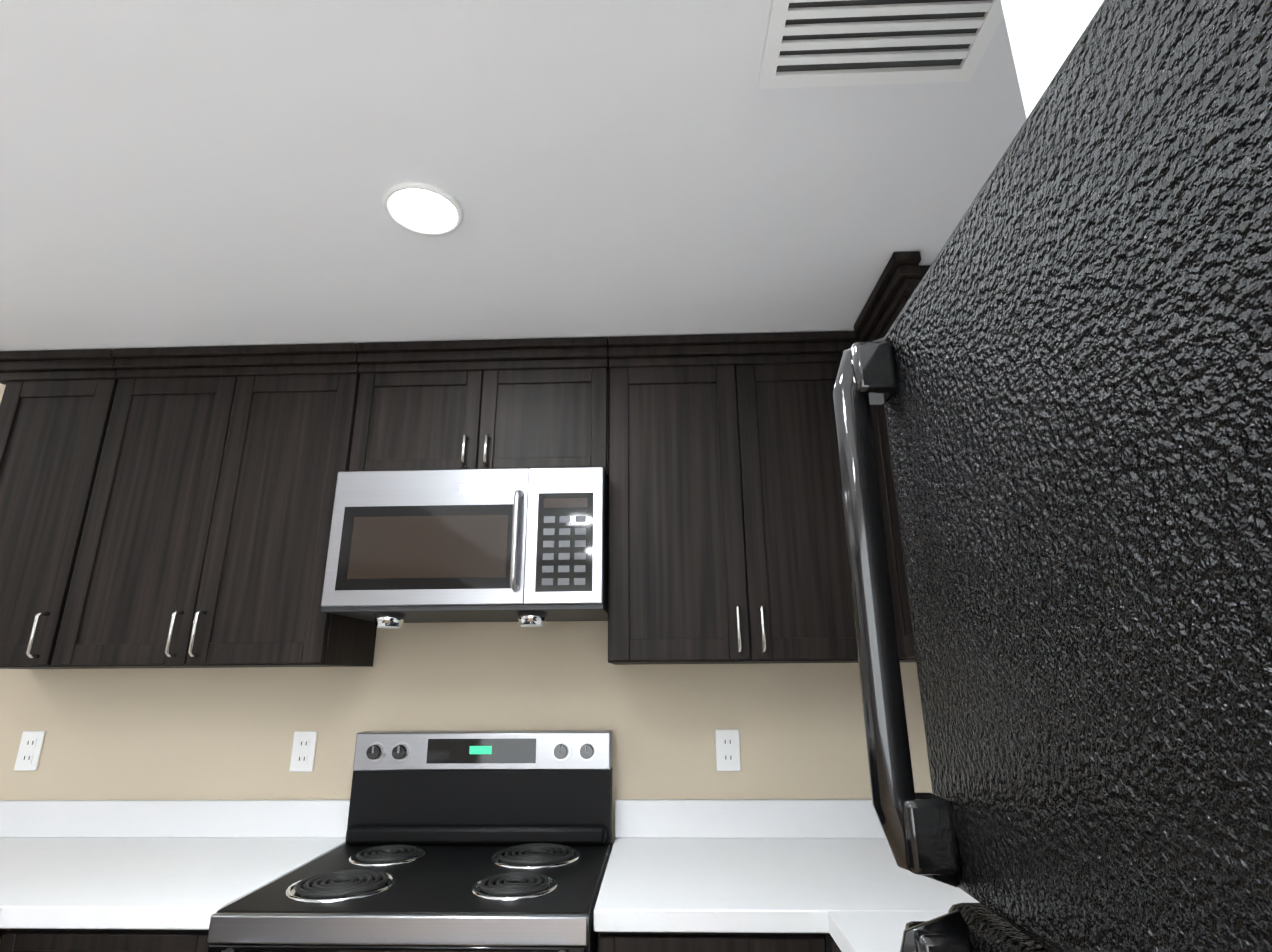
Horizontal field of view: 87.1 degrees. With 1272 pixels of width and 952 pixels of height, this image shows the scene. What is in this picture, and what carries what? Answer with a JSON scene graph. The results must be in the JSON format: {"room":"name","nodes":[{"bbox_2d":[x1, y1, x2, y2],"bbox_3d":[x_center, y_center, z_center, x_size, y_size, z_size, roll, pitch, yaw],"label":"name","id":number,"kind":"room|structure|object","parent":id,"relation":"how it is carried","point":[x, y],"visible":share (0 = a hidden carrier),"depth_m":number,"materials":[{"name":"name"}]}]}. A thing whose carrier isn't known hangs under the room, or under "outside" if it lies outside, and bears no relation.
{"room":"kitchen","nodes":[
{"label":"kitchen","id":0,"kind":"room"},
{"bbox_2d":[0,383,931,942],"bbox_3d":[-2.800,0.681,2.243,7.920,2.750,0.120,-1,-17,2],"label":"wall","id":1,"kind":"structure","parent":0,"point":[174,733],"depth_m":2.08,"materials":[{"name":"beige paint"}]},
{"bbox_2d":[14,731,45,770],"bbox_3d":[-1.892,0.857,2.087,0.072,0.116,0.008,-1,-17,2],"label":"electrical outlet","id":2,"kind":"object","parent":1,"relation":"attached to","point":[29,750],"visible":1,"depth_m":2.08,"materials":[{"name":"white plastic"}]},
{"bbox_2d":[0,349,118,668],"bbox_3d":[-1.819,0.115,2.117,0.418,0.947,0.370,-1,-17,2],"label":"upper cabinet","id":3,"kind":"object","parent":1,"relation":"attached to","point":[55,408],"visible":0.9,"depth_m":2.00,"materials":[{"name":"brown wood"}]},
{"bbox_2d":[51,343,376,667],"bbox_3d":[-1.227,0.105,2.098,0.763,0.947,0.370,-1,-17,2],"label":"upper cabinet","id":4,"kind":"object","parent":1,"relation":"attached to","point":[204,540],"visible":0.92,"depth_m":1.95,"materials":[{"name":"brown wood"}]},
{"bbox_2d":[289,731,317,771],"bbox_3d":[-1.022,0.847,2.056,0.072,0.116,0.008,-1,-17,2],"label":"electrical outlet","id":5,"kind":"object","parent":1,"relation":"attached to","point":[303,751],"visible":1,"depth_m":2.05,"materials":[{"name":"white plastic"}]},
{"bbox_2d":[349,337,608,483],"bbox_3d":[-0.462,-0.162,2.148,0.768,0.417,0.370,-1,-17,2],"label":"upper cabinet","id":6,"kind":"object","parent":1,"relation":"attached to","point":[487,404],"visible":0.75,"depth_m":2.02,"materials":[{"name":"brown wood"}]},
{"bbox_2d":[321,467,608,627],"bbox_3d":[-0.460,0.237,1.990,0.756,0.430,0.442,-1,-17,2],"label":"microwave","id":7,"kind":"object","parent":6,"relation":"attached to","point":[525,547],"visible":1,"depth_m":1.82,"materials":[{"name":"silver metal"}]},
{"bbox_2d":[715,729,740,770],"bbox_3d":[0.277,0.825,2.013,0.072,0.116,0.008,-1,-17,2],"label":"electrical outlet","id":8,"kind":"object","parent":1,"relation":"attached to","point":[727,749],"visible":1,"depth_m":2.01,"materials":[{"name":"white plastic"}]},
{"bbox_2d":[608,331,859,664],"bbox_3d":[0.307,0.079,2.046,0.765,0.947,0.370,-1,-17,2],"label":"upper cabinet","id":9,"kind":"object","parent":1,"relation":"attached to","point":[727,544],"visible":0.75,"depth_m":1.90,"materials":[{"name":"brown wood"}]},
{"bbox_2d":[899,658,915,661],"bbox_3d":[0.856,0.070,2.028,0.329,0.947,0.370,-1,-17,2],"label":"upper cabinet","id":10,"kind":"object","parent":1,"relation":"attached to","point":[902,660],"depth_m":1.81,"materials":[{"name":"brown wood"}]},
{"bbox_2d":[0,0,1026,350],"bbox_3d":[-0.556,-1.512,-0.903,3.150,0.400,7.240,-1,-17,2],"label":"ceiling","id":11,"kind":"structure","parent":0,"point":[198,172],"depth_m":1.36,"materials":[{"name":"paint"}]},
{"bbox_2d":[382,182,463,235],"bbox_3d":[-0.466,-0.584,1.468,0.171,0.013,0.171,-1,-17,2],"label":"recessed light","id":12,"kind":"object","parent":11,"relation":"in","point":[421,208],"visible":1,"depth_m":1.46,"materials":[{"name":"white plastic"}]},
{"bbox_2d":[758,0,1003,88],"bbox_3d":[0.387,-0.724,1.010,0.360,0.012,0.305,-1,-17,2],"label":"ceiling vent","id":13,"kind":"object","parent":11,"relation":"in","point":[817,43],"visible":0.98,"depth_m":1.08,"materials":[{"name":"white plastic"}]},
{"bbox_2d":[1001,0,1103,117],"bbox_3d":[0.639,-0.668,0.312,0.630,0.530,0.700,-1,-17,2],"label":"bulkhead","id":14,"kind":"object","parent":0,"point":[1044,36],"depth_m":0.56,"materials":[{"name":"white paint"}]},
{"bbox_3d":[-2.922,1.018,-1.575,7.920,0.100,7.240,-1,-17,2],"label":"floor","id":15,"kind":"structure","parent":0,"visible":0},
{"bbox_2d":[0,929,209,951],"bbox_3d":[-1.073,1.435,1.534,0.453,0.873,0.667,-1,-17,2],"label":"base cabinet","id":16,"kind":"object","parent":15,"relation":"on","point":[97,940],"visible":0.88,"depth_m":1.37,"materials":[{"name":"brown wood"}]},
{"bbox_2d":[207,730,611,951],"bbox_3d":[-0.458,1.250,1.518,0.756,1.210,0.726,-1,-17,2],"label":"range","id":17,"kind":"object","parent":15,"relation":"on","point":[478,841],"visible":1,"depth_m":1.72,"materials":[{"name":"metal"}]},
{"bbox_2d":[598,932,824,951],"bbox_3d":[0.164,1.414,1.493,0.455,0.873,0.667,-1,-17,2],"label":"base cabinet","id":18,"kind":"object","parent":15,"relation":"on","point":[693,942],"visible":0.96,"depth_m":1.33,"materials":[{"name":"brown wood"}]},
{"bbox_2d":[824,933,841,951],"bbox_3d":[0.685,1.195,0.779,0.626,0.872,0.898,-1,-17,2],"label":"base cabinet","id":19,"kind":"object","parent":15,"relation":"on","point":[831,945],"visible":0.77,"depth_m":1.27,"materials":[{"name":"brown wood"}]},
{"bbox_2d":[832,0,1271,951],"bbox_3d":[0.572,0.558,0.097,0.772,1.700,0.760,-1,-17,2],"label":"fridge","id":20,"kind":"object","parent":15,"relation":"on","point":[1062,370],"visible":1,"depth_m":0.36,"materials":[{"name":"black metal"}]},
{"bbox_3d":[0.965,-0.413,-1.293,0.120,2.750,7.000,-1,-17,2],"label":"wall","id":21,"kind":"structure","parent":0,"visible":0},
{"bbox_2d":[854,251,930,659],"bbox_3d":[0.822,-0.034,1.683,0.372,0.947,0.424,-1,-17,2],"label":"upper cabinet","id":22,"kind":"object","parent":21,"relation":"attached to","point":[900,278],"visible":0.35,"depth_m":1.76,"materials":[{"name":"brown wood"}]},
{"bbox_3d":[-1.649,1.099,0.406,0.642,0.873,1.844,-1,-17,2],"label":"base cabinet","id":23,"kind":"object","parent":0,"visible":0},
{"bbox_2d":[0,800,191,927],"bbox_3d":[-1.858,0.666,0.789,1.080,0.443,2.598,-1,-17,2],"label":"countertop","id":24,"kind":"structure","parent":23,"relation":"on","point":[21,821],"depth_m":2.01,"materials":[{"name":"white stone"}]},
{"bbox_2d":[4,800,349,929],"bbox_3d":[-1.063,0.951,1.692,0.440,0.140,0.646,-1,-17,2],"label":"countertop","id":25,"kind":"structure","parent":23,"relation":"on","point":[178,866],"depth_m":1.72,"materials":[{"name":"white stone"}]},
{"bbox_2d":[594,799,819,932],"bbox_3d":[0.146,0.930,1.652,0.440,0.140,0.646,-1,-17,2],"label":"countertop","id":26,"kind":"structure","parent":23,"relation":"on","point":[674,865],"depth_m":1.62,"materials":[{"name":"white stone"}]},
{"bbox_2d":[780,799,979,951],"bbox_3d":[0.679,0.796,1.218,0.658,0.140,1.513,-1,-17,2],"label":"countertop","id":27,"kind":"structure","parent":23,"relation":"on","point":[839,875],"depth_m":1.49,"materials":[{"name":"white stone"}]}
]}

